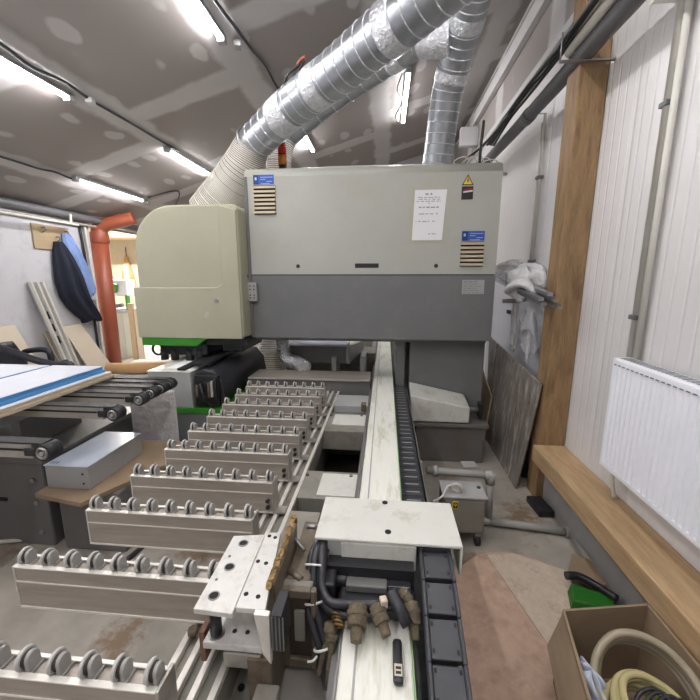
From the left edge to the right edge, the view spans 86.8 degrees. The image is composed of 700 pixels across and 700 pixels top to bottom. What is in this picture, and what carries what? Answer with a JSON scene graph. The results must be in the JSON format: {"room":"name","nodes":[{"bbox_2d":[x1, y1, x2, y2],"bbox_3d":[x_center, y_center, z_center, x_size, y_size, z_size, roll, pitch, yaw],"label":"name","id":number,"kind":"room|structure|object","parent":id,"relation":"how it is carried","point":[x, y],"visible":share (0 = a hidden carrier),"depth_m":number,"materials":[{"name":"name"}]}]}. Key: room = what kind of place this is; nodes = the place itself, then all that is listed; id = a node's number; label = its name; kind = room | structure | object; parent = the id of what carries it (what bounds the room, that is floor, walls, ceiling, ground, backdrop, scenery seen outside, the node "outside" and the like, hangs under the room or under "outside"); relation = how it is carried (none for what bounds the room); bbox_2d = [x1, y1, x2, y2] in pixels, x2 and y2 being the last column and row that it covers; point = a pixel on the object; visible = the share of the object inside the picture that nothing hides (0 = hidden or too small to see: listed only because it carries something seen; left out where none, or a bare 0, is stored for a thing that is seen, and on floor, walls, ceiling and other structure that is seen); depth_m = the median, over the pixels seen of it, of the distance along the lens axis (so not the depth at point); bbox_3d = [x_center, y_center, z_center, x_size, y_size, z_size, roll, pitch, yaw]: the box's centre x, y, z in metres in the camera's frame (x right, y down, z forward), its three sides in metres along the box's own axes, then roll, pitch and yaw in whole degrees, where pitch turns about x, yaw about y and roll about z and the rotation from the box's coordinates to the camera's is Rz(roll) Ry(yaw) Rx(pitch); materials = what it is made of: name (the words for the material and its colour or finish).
{"room":"woodworking shop","nodes":[
{"label":"woodworking shop","id":0,"kind":"room"},
{"bbox_2d":[0,206,101,365],"bbox_3d":[-4.377,0.025,1.654,0.120,2.620,8.400,1,11,5],"label":"wall","id":1,"kind":"structure","parent":0,"point":[21,263],"depth_m":4.62,"materials":[{"name":"white paint"}]},
{"bbox_2d":[30,223,68,249],"bbox_3d":[-3.941,-1.492,4.924,0.091,0.310,0.550,1,11,5],"label":"coat rack","id":2,"kind":"object","parent":1,"relation":"attached to","point":[43,236],"visible":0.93,"depth_m":4.82,"materials":[{"name":"brown wood"}]},
{"bbox_2d":[52,241,102,322],"bbox_3d":[-3.832,-0.934,5.249,0.197,1.130,0.607,1,11,5],"label":"jacket","id":3,"kind":"object","parent":2,"relation":"hanging from","point":[70,283],"visible":1,"depth_m":5.08,"materials":[{"name":"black fabric"}]},
{"bbox_2d":[61,233,95,296],"bbox_3d":[-3.860,-1.196,5.312,0.120,0.880,0.467,1,11,5],"label":"shirt","id":4,"kind":"object","parent":2,"relation":"hanging from","point":[67,239],"visible":0.63,"depth_m":5.25,"materials":[{"name":"blue fabric"}]},
{"bbox_2d":[0,208,136,234],"bbox_3d":[-3.900,-1.779,5.146,0.044,0.055,6.000,1,11,5],"label":"pipe","id":5,"kind":"object","parent":1,"relation":"attached to","point":[1,209],"visible":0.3,"depth_m":4.98,"materials":[{"name":"grey plastic"}]},
{"bbox_2d":[0,197,138,231],"bbox_3d":[-3.860,-1.862,5.126,0.110,0.110,6.000,1,11,5],"label":"pipe","id":6,"kind":"object","parent":1,"relation":"attached to","point":[4,202],"visible":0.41,"depth_m":4.76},
{"bbox_2d":[0,211,78,225],"bbox_3d":[-3.902,-1.498,3.657,0.032,0.158,2.983,1,11,5],"label":"pipe","id":7,"kind":"object","parent":6,"relation":"attached to","point":[1,212],"visible":1,"depth_m":4.57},
{"bbox_2d":[78,226,99,348],"bbox_3d":[-3.908,-0.779,5.577,0.036,2.101,0.096,1,11,5],"label":"cable","id":8,"kind":"object","parent":1,"relation":"attached to","point":[79,227],"visible":0.51,"depth_m":5.45,"materials":[{"name":"black plastic"}]},
{"bbox_2d":[83,226,105,356],"bbox_3d":[-3.900,-0.796,5.665,0.040,2.101,0.100,1,11,5],"label":"conduit","id":9,"kind":"object","parent":1,"relation":"attached to","point":[84,228],"visible":0.77,"depth_m":5.60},
{"bbox_2d":[90,240,138,306],"bbox_3d":[-5.541,-1.898,10.551,3.950,3.000,0.100,1,11,5],"label":"wall","id":10,"kind":"structure","parent":0,"point":[117,247],"depth_m":10.46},
{"bbox_2d":[122,247,136,286],"bbox_3d":[-6.274,-2.281,10.424,0.496,1.200,0.060,1,11,5],"label":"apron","id":11,"kind":"object","parent":10,"relation":"hanging from","point":[126,260],"visible":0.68,"depth_m":10.41,"materials":[{"name":"yellow fabric"}]},
{"bbox_2d":[0,0,530,232],"bbox_3d":[-1.368,-2.254,2.252,6.280,1.921,11.000,1,11,5],"label":"ceiling","id":12,"kind":"structure","parent":0,"point":[158,65],"depth_m":3.43,"materials":[{"name":"paint"}]},
{"bbox_2d":[0,155,71,179],"bbox_3d":[-3.292,-1.821,3.493,0.053,0.053,1.903,1,11,7],"label":"cable","id":13,"kind":"object","parent":12,"relation":"attached to","point":[3,157],"visible":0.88,"depth_m":3.81,"materials":[{"name":"black plastic"}]},
{"bbox_2d":[0,51,75,103],"bbox_3d":[-2.317,-1.911,2.374,0.064,0.068,1.290,1,11,5],"label":"lamp","id":14,"kind":"object","parent":12,"relation":"attached to","point":[68,97],"visible":1,"depth_m":2.68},
{"bbox_2d":[0,42,178,151],"bbox_3d":[-2.154,-2.082,3.077,0.047,0.046,2.602,1,11,6],"label":"cable","id":15,"kind":"object","parent":12,"relation":"attached to","point":[2,45],"visible":0.98,"depth_m":2.88,"materials":[{"name":"black plastic"}]},
{"bbox_2d":[71,175,145,202],"bbox_3d":[-3.108,-2.092,4.856,0.064,0.068,1.260,1,11,5],"label":"lamp","id":16,"kind":"object","parent":12,"relation":"attached to","point":[75,178],"visible":1,"depth_m":4.70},
{"bbox_2d":[80,180,141,200],"bbox_3d":[-3.108,-2.082,4.857,0.044,0.018,1.140,1,11,5],"label":"diffuser","id":17,"kind":"object","parent":16,"relation":"attached to","point":[90,182],"depth_m":4.80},
{"bbox_2d":[163,146,215,176],"bbox_3d":[-2.025,-2.394,4.769,0.064,0.068,1.210,1,11,5],"label":"lamp","id":18,"kind":"object","parent":12,"relation":"attached to","point":[166,149],"visible":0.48,"depth_m":4.56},
{"bbox_2d":[171,151,209,174],"bbox_3d":[-2.025,-2.384,4.771,0.044,0.018,1.090,1,11,5],"label":"diffuser","id":19,"kind":"object","parent":18,"relation":"attached to","point":[177,154],"depth_m":4.68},
{"bbox_2d":[191,0,226,45],"bbox_3d":[-1.036,-2.265,2.253,0.064,0.068,1.230,1,11,5],"label":"lamp","id":20,"kind":"object","parent":12,"relation":"attached to","point":[221,38],"visible":1,"depth_m":2.63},
{"bbox_2d":[213,0,278,88],"bbox_3d":[-0.808,-2.468,3.026,0.063,0.071,2.906,2,11,8],"label":"cable","id":21,"kind":"object","parent":12,"relation":"attached to","point":[216,2],"visible":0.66,"depth_m":2.90,"materials":[{"name":"black plastic"}]},
{"bbox_2d":[304,135,315,153],"bbox_3d":[-0.603,-2.824,4.856,0.064,0.068,1.310,1,11,5],"label":"lamp","id":22,"kind":"object","parent":12,"relation":"attached to","point":[307,139],"visible":0.47,"depth_m":5.20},
{"bbox_2d":[304,136,313,150],"bbox_3d":[-0.603,-2.815,4.857,0.044,0.018,1.190,1,11,5],"label":"diffuser","id":23,"kind":"object","parent":22,"relation":"attached to","point":[307,139],"depth_m":5.13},
{"bbox_2d":[239,0,473,159],"bbox_3d":[-0.070,-1.883,2.539,2.208,0.699,0.364,10,15,42],"label":"air duct","id":24,"kind":"object","parent":12,"relation":"hanging from","point":[388,29],"visible":0.99,"depth_m":2.42,"materials":[{"name":"metal"}]},
{"bbox_2d":[283,55,306,84],"bbox_3d":[-0.413,-2.088,2.773,0.214,0.157,0.040,6,12,28],"label":"strap","id":25,"kind":"object","parent":24,"relation":"on","point":[301,61],"visible":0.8,"depth_m":2.76,"materials":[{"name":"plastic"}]},
{"bbox_2d":[401,64,411,124],"bbox_3d":[0.703,-3.179,4.687,0.064,0.068,1.460,1,11,5],"label":"lamp","id":26,"kind":"object","parent":12,"relation":"attached to","point":[409,68],"visible":0.85,"depth_m":4.50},
{"bbox_2d":[402,73,409,121],"bbox_3d":[0.703,-3.169,4.689,0.044,0.018,1.340,1,11,5],"label":"diffuser","id":27,"kind":"object","parent":26,"relation":"attached to","point":[407,75],"depth_m":4.57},
{"bbox_2d":[0,345,616,665],"bbox_3d":[-3.131,0.932,4.166,10.030,0.120,13.200,1,11,5],"label":"floor","id":28,"kind":"structure","parent":0,"point":[142,639],"depth_m":2.17,"materials":[{"name":"concrete"}]},
{"bbox_2d":[0,325,37,364],"bbox_3d":[-3.824,0.282,4.311,0.438,1.100,0.600,1,11,5],"label":"leaning board","id":29,"kind":"object","parent":28,"relation":"on","point":[7,333],"visible":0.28,"depth_m":4.37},
{"bbox_2d":[0,341,74,365],"bbox_3d":[-3.320,0.370,4.033,1.238,1.032,0.590,1,11,5],"label":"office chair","id":30,"kind":"object","parent":28,"relation":"on","point":[10,353],"visible":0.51,"depth_m":4.02,"materials":[{"name":"plastic"}]},
{"bbox_2d":[26,282,79,365],"bbox_3d":[-3.799,-0.086,4.895,0.503,1.600,0.226,-4,12,-18],"label":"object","id":31,"kind":"object","parent":28,"relation":"on","point":[41,296],"visible":0.8,"depth_m":4.79,"materials":[{"name":"grey paint"}]},
{"bbox_2d":[0,376,177,544],"bbox_3d":[-2.371,0.738,2.372,2.268,0.946,1.590,1,11,5],"label":"table","id":32,"kind":"object","parent":28,"relation":"on","point":[33,437],"visible":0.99,"depth_m":2.30,"materials":[{"name":"grey paint"}]},
{"bbox_2d":[0,374,114,417],"bbox_3d":[-2.302,0.338,1.884,1.040,0.021,1.720,1,11,5],"label":"board","id":33,"kind":"object","parent":32,"relation":"on","point":[7,413],"visible":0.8,"depth_m":2.18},
{"bbox_2d":[0,371,111,413],"bbox_3d":[-2.318,0.318,1.876,1.050,0.021,1.710,1,11,5],"label":"board","id":34,"kind":"object","parent":33,"relation":"on","point":[37,397],"visible":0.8,"depth_m":2.19,"materials":[{"name":"wood"}]},
{"bbox_2d":[0,369,104,406],"bbox_3d":[-2.338,0.299,1.869,1.010,0.020,1.700,1,11,5],"label":"board","id":35,"kind":"object","parent":34,"relation":"on","point":[18,398],"visible":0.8,"depth_m":2.21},
{"bbox_2d":[0,364,48,378],"bbox_3d":[-2.543,0.275,1.874,0.600,0.025,1.680,1,11,5],"label":"board","id":36,"kind":"object","parent":35,"relation":"on","point":[6,370],"visible":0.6,"depth_m":2.56,"materials":[{"name":"laminate"}]},
{"bbox_2d":[0,365,102,401],"bbox_3d":[-2.035,0.284,1.832,0.380,0.023,1.690,1,11,5],"label":"board","id":37,"kind":"object","parent":35,"relation":"on","point":[21,384],"visible":1,"depth_m":2.32,"materials":[{"name":"laminate"}]},
{"bbox_2d":[64,324,117,375],"bbox_3d":[-3.713,0.119,5.415,0.448,1.000,0.559,1,11,5],"label":"leaning board","id":38,"kind":"object","parent":28,"relation":"on","point":[87,349],"visible":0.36,"depth_m":5.31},
{"bbox_2d":[89,212,136,362],"bbox_3d":[-3.675,-0.823,5.925,0.683,2.657,0.264,-1,11,-6],"label":"drain pipe","id":39,"kind":"object","parent":28,"relation":"on","point":[99,236],"visible":0.92,"depth_m":5.77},
{"bbox_2d":[60,468,165,551],"bbox_3d":[-1.535,0.974,2.588,0.400,0.400,0.700,1,11,5],"label":"crate","id":40,"kind":"object","parent":28,"relation":"on","point":[74,520],"visible":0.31,"depth_m":2.27,"materials":[{"name":"grey paint"}]},
{"bbox_2d":[35,440,180,506],"bbox_3d":[-1.502,0.783,2.446,0.575,0.026,0.800,1,11,5],"label":"cardboard sheet","id":41,"kind":"object","parent":40,"relation":"on","point":[153,450],"visible":0.47,"depth_m":2.25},
{"bbox_2d":[43,431,142,489],"bbox_3d":[-1.633,0.701,2.401,0.278,0.148,0.488,1,11,5],"label":"box","id":42,"kind":"object","parent":41,"relation":"on","point":[85,466],"visible":1,"depth_m":2.28,"materials":[{"name":"grey paint"}]},
{"bbox_2d":[113,280,134,357],"bbox_3d":[-4.908,-0.673,7.863,0.650,1.620,0.600,1,11,5],"label":"machine","id":43,"kind":"object","parent":28,"relation":"on","point":[125,288],"visible":0.42,"depth_m":7.70,"materials":[{"name":"white paint"}]},
{"bbox_2d":[115,374,147,406],"bbox_3d":[-2.125,0.607,3.955,0.960,0.600,1.200,1,11,5],"label":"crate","id":44,"kind":"object","parent":28,"relation":"on","point":[126,405],"visible":0.02,"depth_m":4.06,"materials":[{"name":"white plastic"}]},
{"bbox_2d":[104,362,167,373],"bbox_3d":[-2.343,0.202,4.122,0.708,0.124,0.124,-1,11,-3],"label":"paper roll","id":45,"kind":"object","parent":44,"relation":"on","point":[115,368],"visible":0.74,"depth_m":4.07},
{"bbox_2d":[127,303,138,359],"bbox_3d":[-4.416,-0.372,7.546,0.100,1.150,0.060,1,11,5],"label":"plank","id":46,"kind":"object","parent":28,"relation":"on","point":[130,306],"visible":1,"depth_m":7.52,"materials":[{"name":"brown wood"}]},
{"bbox_2d":[134,308,145,359],"bbox_3d":[-4.286,-0.320,7.544,0.100,1.050,0.060,1,11,5],"label":"plank","id":47,"kind":"object","parent":28,"relation":"on","point":[141,350],"visible":0.5,"depth_m":7.55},
{"bbox_2d":[130,390,178,440],"bbox_3d":[-1.533,0.703,2.934,0.370,0.800,0.020,1,11,5],"label":"plastic sheet","id":48,"kind":"object","parent":28,"relation":"on","point":[156,419],"visible":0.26,"depth_m":2.89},
{"bbox_2d":[146,351,245,441],"bbox_3d":[-1.282,0.512,3.656,0.710,0.900,1.130,1,11,5],"label":"base cabinet","id":49,"kind":"object","parent":28,"relation":"on","point":[188,412],"visible":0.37,"depth_m":3.09,"materials":[{"name":"metal"}]},
{"bbox_2d":[177,347,265,407],"bbox_3d":[-1.186,0.180,3.603,0.380,0.401,1.250,1,11,5],"label":"magazine","id":50,"kind":"object","parent":49,"relation":"on","point":[221,379],"visible":0.98,"depth_m":3.23,"materials":[{"name":"black plastic"}]},
{"bbox_2d":[168,341,459,699],"bbox_3d":[-0.223,0.561,3.558,1.518,0.840,6.500,1,11,5],"label":"bed","id":51,"kind":"object","parent":28,"relation":"on","point":[370,451],"visible":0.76,"depth_m":1.82,"materials":[{"name":"grey paint"}]},
{"bbox_2d":[0,641,177,699],"bbox_3d":[-0.707,0.769,0.845,0.697,0.191,0.075,1,11,5],"label":"bar","id":52,"kind":"object","parent":51,"relation":"on","point":[28,673],"visible":1,"depth_m":0.82,"materials":[{"name":"metal"}]},
{"bbox_2d":[12,546,218,623],"bbox_3d":[-0.680,0.714,1.128,0.697,0.191,0.075,1,11,5],"label":"bar","id":53,"kind":"object","parent":51,"relation":"on","point":[71,582],"visible":0.92,"depth_m":1.11,"materials":[{"name":"metal"}]},
{"bbox_2d":[85,495,259,553],"bbox_3d":[-0.653,0.661,1.402,0.697,0.191,0.075,1,11,5],"label":"bar","id":54,"kind":"object","parent":51,"relation":"on","point":[170,526],"visible":0.97,"depth_m":1.39,"materials":[{"name":"metal"}]},
{"bbox_2d":[130,463,286,513],"bbox_3d":[-0.630,0.614,1.646,0.697,0.191,0.075,1,11,5],"label":"bar","id":55,"kind":"object","parent":51,"relation":"on","point":[200,487],"visible":0.99,"depth_m":1.63,"materials":[{"name":"metal"}]},
{"bbox_2d":[164,439,299,481],"bbox_3d":[-0.605,0.564,1.900,0.697,0.191,0.075,1,11,5],"label":"bar","id":56,"kind":"object","parent":51,"relation":"on","point":[279,461],"visible":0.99,"depth_m":1.88,"materials":[{"name":"metal"}]},
{"bbox_2d":[187,422,308,459],"bbox_3d":[-0.584,0.520,2.125,0.697,0.191,0.075,1,11,5],"label":"bar","id":57,"kind":"object","parent":51,"relation":"on","point":[293,439],"visible":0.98,"depth_m":2.10,"materials":[{"name":"metal"}]},
{"bbox_2d":[194,511,319,699],"bbox_3d":[-0.225,0.792,1.195,0.289,0.490,0.608,1,11,5],"label":"clamp","id":58,"kind":"object","parent":51,"relation":"on","point":[254,599],"visible":0.96,"depth_m":0.99,"materials":[{"name":"metal"}]},
{"bbox_2d":[206,408,316,442],"bbox_3d":[-0.562,0.477,2.349,0.697,0.191,0.075,1,11,5],"label":"bar","id":59,"kind":"object","parent":51,"relation":"on","point":[303,422],"visible":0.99,"depth_m":2.33,"materials":[{"name":"metal"}]},
{"bbox_2d":[222,397,322,427],"bbox_3d":[-0.540,0.433,2.574,0.697,0.191,0.075,1,11,5],"label":"bar","id":60,"kind":"object","parent":51,"relation":"on","point":[311,409],"visible":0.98,"depth_m":2.55,"materials":[{"name":"metal"}]},
{"bbox_2d":[258,340,286,369],"bbox_3d":[-0.914,-0.022,4.307,0.354,0.930,0.384,0,11,1],"label":"hose","id":61,"kind":"object","parent":51,"relation":"on","point":[260,344],"visible":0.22,"depth_m":4.17,"materials":[{"name":"plastic"}]},
{"bbox_2d":[235,388,327,415],"bbox_3d":[-0.520,0.391,2.789,0.697,0.191,0.075,1,11,5],"label":"bar","id":62,"kind":"object","parent":51,"relation":"on","point":[317,399],"visible":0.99,"depth_m":2.77,"materials":[{"name":"metal"}]},
{"bbox_2d":[246,380,331,405],"bbox_3d":[-0.499,0.350,3.004,0.697,0.191,0.075,1,11,5],"label":"bar","id":63,"kind":"object","parent":51,"relation":"on","point":[263,388],"visible":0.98,"depth_m":2.98,"materials":[{"name":"metal"}]},
{"bbox_2d":[288,340,364,363],"bbox_3d":[-0.240,0.017,4.125,0.800,0.222,0.430,1,11,5],"label":"box","id":64,"kind":"object","parent":51,"relation":"on","point":[313,351],"visible":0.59,"depth_m":3.93,"materials":[{"name":"grey paint"}]},
{"bbox_2d":[304,497,462,690],"bbox_3d":[0.069,0.808,1.153,0.530,0.455,0.526,2,11,10],"label":"carriage","id":65,"kind":"object","parent":51,"relation":"on","point":[369,545],"visible":0.92,"depth_m":1.11,"materials":[{"name":"white paint"}]},
{"bbox_2d":[413,546,472,699],"bbox_3d":[0.221,0.830,0.780,0.125,0.312,0.950,1,11,5],"label":"chain","id":66,"kind":"object","parent":51,"relation":"on","point":[437,676],"visible":0.85,"depth_m":0.95,"materials":[{"name":"plastic"}]},
{"bbox_2d":[134,162,502,462],"bbox_3d":[-0.272,-0.350,3.682,3.150,2.578,1.119,1,11,5],"label":"machine","id":67,"kind":"object","parent":28,"relation":"on","point":[404,255],"visible":0.98,"depth_m":3.21,"materials":[{"name":"white paint"}]},
{"bbox_2d":[134,204,256,344],"bbox_3d":[-1.371,-0.704,3.595,0.970,1.190,0.864,1,11,5],"label":"hood","id":68,"kind":"object","parent":67,"relation":"attached to","point":[194,268],"depth_m":3.18,"materials":[{"name":"beige plastic"}]},
{"bbox_2d":[189,136,267,209],"bbox_3d":[-1.105,-1.525,3.487,0.812,0.822,0.487,3,11,16],"label":"hose","id":69,"kind":"object","parent":67,"relation":"attached to","point":[211,177],"visible":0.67,"depth_m":3.31,"materials":[{"name":"plastic"}]},
{"bbox_2d":[253,185,275,214],"bbox_3d":[-0.736,-1.293,3.186,0.190,0.238,0.023,1,11,5],"label":"vent","id":70,"kind":"object","parent":67,"relation":"attached to","point":[264,196],"depth_m":3.18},
{"bbox_2d":[266,138,294,168],"bbox_3d":[-0.712,-1.790,3.844,0.321,0.792,0.312,-1,11,-6],"label":"hose","id":71,"kind":"object","parent":67,"relation":"attached to","point":[291,146],"visible":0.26,"depth_m":3.71,"materials":[{"name":"plastic"}]},
{"bbox_2d":[278,142,286,168],"bbox_3d":[-0.622,-1.752,3.403,0.078,0.282,0.078,1,11,5],"label":"lamp","id":72,"kind":"object","parent":67,"relation":"on","point":[282,160],"visible":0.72,"depth_m":3.37,"materials":[{"name":"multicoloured plastic"}]},
{"bbox_2d":[276,340,310,370],"bbox_3d":[-0.589,0.025,3.778,0.448,0.391,0.177,9,14,40],"label":"flexible duct","id":73,"kind":"object","parent":67,"relation":"attached to","point":[287,358],"visible":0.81,"depth_m":3.76,"materials":[{"name":"metal"}]},
{"bbox_2d":[422,0,490,163],"bbox_3d":[0.845,-2.136,2.705,0.310,1.314,1.516,0,11,-3],"label":"air duct","id":74,"kind":"object","parent":67,"relation":"on","point":[452,72],"visible":0.84,"depth_m":3.01,"materials":[{"name":"metal"}]},
{"bbox_2d":[287,46,419,145],"bbox_3d":[0.044,-2.324,3.384,1.618,0.650,0.355,6,13,30],"label":"air duct","id":75,"kind":"object","parent":74,"relation":"attached to","point":[396,66],"visible":0.39,"depth_m":3.37,"materials":[{"name":"metal"}]},
{"bbox_2d":[415,20,449,59],"bbox_3d":[0.676,-2.430,2.909,0.288,0.287,0.289,6,12,27],"label":"duct elbow","id":76,"kind":"object","parent":74,"relation":"attached to","point":[436,45],"visible":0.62,"depth_m":2.83,"materials":[{"name":"metal"}]},
{"bbox_2d":[460,241,484,266],"bbox_3d":[1.026,-0.806,3.111,0.190,0.204,0.023,1,11,5],"label":"vent","id":77,"kind":"object","parent":67,"relation":"attached to","point":[472,253],"depth_m":3.11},
{"bbox_2d":[438,480,487,545],"bbox_3d":[0.708,1.009,2.358,0.270,0.416,0.198,1,11,5],"label":"tank","id":78,"kind":"object","parent":28,"relation":"on","point":[467,499],"visible":0.85,"depth_m":2.27,"materials":[{"name":"metal"}]},
{"bbox_2d":[481,370,492,444],"bbox_3d":[1.393,0.593,3.869,0.085,0.659,0.503,2,11,8],"label":"board","id":79,"kind":"object","parent":28,"relation":"on","point":[486,395],"visible":0.46,"depth_m":3.79,"materials":[{"name":"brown wood"}]},
{"bbox_2d":[454,552,556,699],"bbox_3d":[0.790,1.389,1.478,0.750,0.007,1.610,1,11,5],"label":"floor mat","id":80,"kind":"object","parent":28,"relation":"on","point":[508,657],"visible":0.6,"depth_m":1.71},
{"bbox_2d":[487,553,570,643],"bbox_3d":[1.069,1.290,1.953,0.410,0.004,0.616,-1,11,-7],"label":"sheet","id":81,"kind":"object","parent":80,"relation":"on","point":[540,588],"visible":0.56,"depth_m":1.99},
{"bbox_2d":[564,571,618,608],"bbox_3d":[1.229,1.248,1.884,0.236,0.108,0.181,4,12,22],"label":"dustpan","id":82,"kind":"object","parent":81,"relation":"on","point":[579,597],"visible":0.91,"depth_m":1.87,"materials":[{"name":"green plastic"}]},
{"bbox_2d":[547,603,699,699],"bbox_3d":[0.915,1.220,1.221,0.550,0.439,0.665,1,11,5],"label":"cardboard box","id":83,"kind":"object","parent":80,"relation":"on","point":[578,631],"depth_m":1.35,"materials":[{"name":"cardboard"}]},
{"bbox_2d":[579,656,609,699],"bbox_3d":[0.818,1.166,1.265,0.125,0.181,0.208,1,11,5],"label":"bag","id":84,"kind":"object","parent":83,"relation":"in","point":[588,672],"visible":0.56,"depth_m":1.23,"materials":[{"name":"plastic"}]},
{"bbox_2d":[634,686,661,699],"bbox_3d":[0.920,1.094,1.144,0.111,0.065,0.062,1,11,5],"label":"cable","id":85,"kind":"object","parent":83,"relation":"in","point":[644,690],"visible":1,"depth_m":1.16,"materials":[{"name":"black plastic"}]},
{"bbox_2d":[485,337,542,488],"bbox_3d":[1.425,0.484,3.461,0.094,1.029,1.446,1,11,6],"label":"board","id":86,"kind":"object","parent":28,"relation":"on","point":[515,391],"visible":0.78,"depth_m":3.21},
{"bbox_2d":[485,269,547,378],"bbox_3d":[1.670,0.058,3.841,0.032,1.720,1.800,1,11,5],"label":"plastic sheet","id":87,"kind":"object","parent":28,"relation":"on","point":[528,342],"visible":0.14,"depth_m":3.60,"materials":[{"name":"plastic"}]},
{"bbox_3d":[1.505,-0.719,3.466,0.237,0.254,1.006,1,11,5],"label":"plastic bag","id":88,"kind":"object","parent":87,"relation":"on","visible":0},
{"bbox_2d":[510,259,521,353],"bbox_3d":[1.490,-0.379,3.313,0.085,0.844,0.116,4,12,18],"label":"plastic bag","id":89,"kind":"object","parent":88,"relation":"hanging from","point":[516,307],"visible":0.54,"depth_m":3.31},
{"bbox_2d":[426,461,610,589],"bbox_3d":[1.070,1.007,2.391,1.083,0.410,0.475,8,14,36],"label":"pvc pipe","id":90,"kind":"object","parent":28,"relation":"on","point":[469,468],"visible":0.71,"depth_m":2.46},
{"bbox_2d":[526,496,554,516],"bbox_3d":[1.379,1.133,2.687,0.110,0.050,0.200,0,11,0],"label":"tray","id":91,"kind":"object","parent":28,"relation":"on","point":[538,504],"visible":1,"depth_m":2.65,"materials":[{"name":"plastic"}]},
{"bbox_2d":[527,0,612,496],"bbox_3d":[1.493,-0.929,2.485,0.171,4.175,0.170,1,11,5],"label":"timber post","id":92,"kind":"object","parent":28,"relation":"on","point":[586,88],"visible":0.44,"depth_m":2.47,"materials":[{"name":"brown wood"}]},
{"bbox_2d":[568,554,606,590],"bbox_3d":[1.311,1.252,2.044,0.176,0.062,0.229,8,14,37],"label":"scrap","id":93,"kind":"object","parent":28,"relation":"on","point":[580,564],"visible":0.55,"depth_m":2.06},
{"bbox_2d":[253,143,456,351],"bbox_3d":[-0.804,-2.050,7.926,6.000,4.300,0.120,1,11,5],"label":"wall","id":94,"kind":"structure","parent":0,"point":[418,159],"depth_m":7.35,"materials":[{"name":"white paint"}]},
{"bbox_2d":[454,0,699,571],"bbox_3d":[1.607,-0.941,2.220,0.145,4.300,11.000,1,11,5],"label":"wall","id":95,"kind":"structure","parent":0,"point":[636,83],"depth_m":2.11,"materials":[{"name":"paint"}]},
{"bbox_2d":[459,126,478,147],"bbox_3d":[1.740,-3.118,5.427,0.250,0.250,0.120,1,11,5],"label":"junction box","id":96,"kind":"object","parent":95,"relation":"attached to","point":[468,136],"depth_m":5.37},
{"bbox_2d":[473,0,550,123],"bbox_3d":[1.410,-2.510,0.962,0.060,0.140,9.100,1,11,5],"label":"trim","id":97,"kind":"structure","parent":95,"relation":"attached to","point":[539,7],"depth_m":3.75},
{"bbox_2d":[502,299,539,331],"bbox_3d":[1.454,-0.361,3.167,0.298,0.400,0.060,1,11,5],"label":"rack","id":98,"kind":"object","parent":95,"relation":"attached to","point":[536,306],"visible":0.5,"depth_m":3.15,"materials":[{"name":"metal"}]},
{"bbox_2d":[503,262,546,304],"bbox_3d":[1.406,-0.530,2.970,0.289,0.337,0.630,1,11,5],"label":"plastic bag","id":99,"kind":"object","parent":98,"relation":"on","point":[526,276],"visible":0.77,"depth_m":2.88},
{"bbox_2d":[475,12,573,154],"bbox_3d":[1.449,-2.058,1.047,0.038,0.060,9.100,1,11,5],"label":"trim","id":100,"kind":"structure","parent":95,"relation":"attached to","point":[569,23],"depth_m":3.22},
{"bbox_2d":[529,122,542,259],"bbox_3d":[1.638,-1.333,3.267,0.016,1.230,0.016,1,11,5],"label":"conduit","id":101,"kind":"object","parent":95,"relation":"attached to","point":[542,122],"visible":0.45,"depth_m":3.25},
{"bbox_2d":[528,113,546,262],"bbox_3d":[1.579,-1.355,3.217,0.160,1.292,0.056,1,11,5],"label":"conduit","id":102,"kind":"object","parent":95,"relation":"attached to","point":[539,176],"visible":0.87,"depth_m":3.19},
{"bbox_2d":[481,0,645,162],"bbox_3d":[1.434,-1.844,2.420,0.312,0.166,5.101,1,11,5],"label":"pipes","id":103,"kind":"object","parent":95,"relation":"attached to","point":[580,46],"visible":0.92,"depth_m":2.21,"materials":[{"name":"black plastic"}]},
{"bbox_2d":[467,109,512,162],"bbox_3d":[1.269,-1.894,3.551,0.237,0.481,0.735,0,11,-2],"label":"hanging cable","id":104,"kind":"object","parent":103,"relation":"hanging from","point":[511,111],"visible":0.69,"depth_m":3.50,"materials":[{"name":"black plastic"}]},
{"bbox_2d":[525,431,647,604],"bbox_3d":[1.288,1.433,0.410,0.120,0.330,6.500,1,11,5],"label":"trim","id":105,"kind":"structure","parent":95,"relation":"attached to","point":[617,581],"depth_m":2.13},
{"bbox_2d":[532,445,699,664],"bbox_3d":[1.276,1.120,0.839,0.225,0.120,3.855,1,11,5],"label":"timber beam","id":106,"kind":"structure","parent":105,"relation":"on","point":[664,578],"depth_m":1.72,"materials":[{"name":"brown wood"}]},
{"bbox_2d":[599,357,699,549],"bbox_3d":[1.374,0.575,1.238,0.124,0.784,1.600,1,11,5],"label":"radiator","id":107,"kind":"object","parent":95,"relation":"attached to","point":[651,439],"visible":1,"depth_m":1.63,"materials":[{"name":"metal"}]},
{"bbox_2d":[616,358,699,387],"bbox_3d":[1.361,0.195,1.165,0.078,0.008,1.580,1,11,5],"label":"grille","id":108,"kind":"object","parent":107,"relation":"attached to","point":[672,377],"depth_m":1.65,"materials":[{"name":"metal"}]},
{"bbox_2d":[626,0,684,357],"bbox_3d":[1.437,-0.779,1.808,0.162,1.659,0.056,1,11,5],"label":"conduit","id":109,"kind":"object","parent":95,"relation":"attached to","point":[665,104],"visible":0.7,"depth_m":1.77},
{"bbox_2d":[632,0,693,358],"bbox_3d":[1.483,-0.770,1.762,0.030,1.660,0.030,1,11,5],"label":"conduit","id":110,"kind":"object","parent":95,"relation":"attached to","point":[688,8],"visible":1,"depth_m":1.74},
{"bbox_3d":[-5.771,-2.935,7.864,3.950,0.100,5.000,1,11,5],"label":"ceiling","id":111,"kind":"structure","parent":0,"visible":0},
{"bbox_2d":[88,227,135,239],"bbox_3d":[-5.733,-2.927,9.090,3.200,0.378,0.600,1,11,5],"label":"lamp","id":112,"kind":"object","parent":111,"relation":"attached to","point":[112,235],"visible":0.03,"depth_m":8.83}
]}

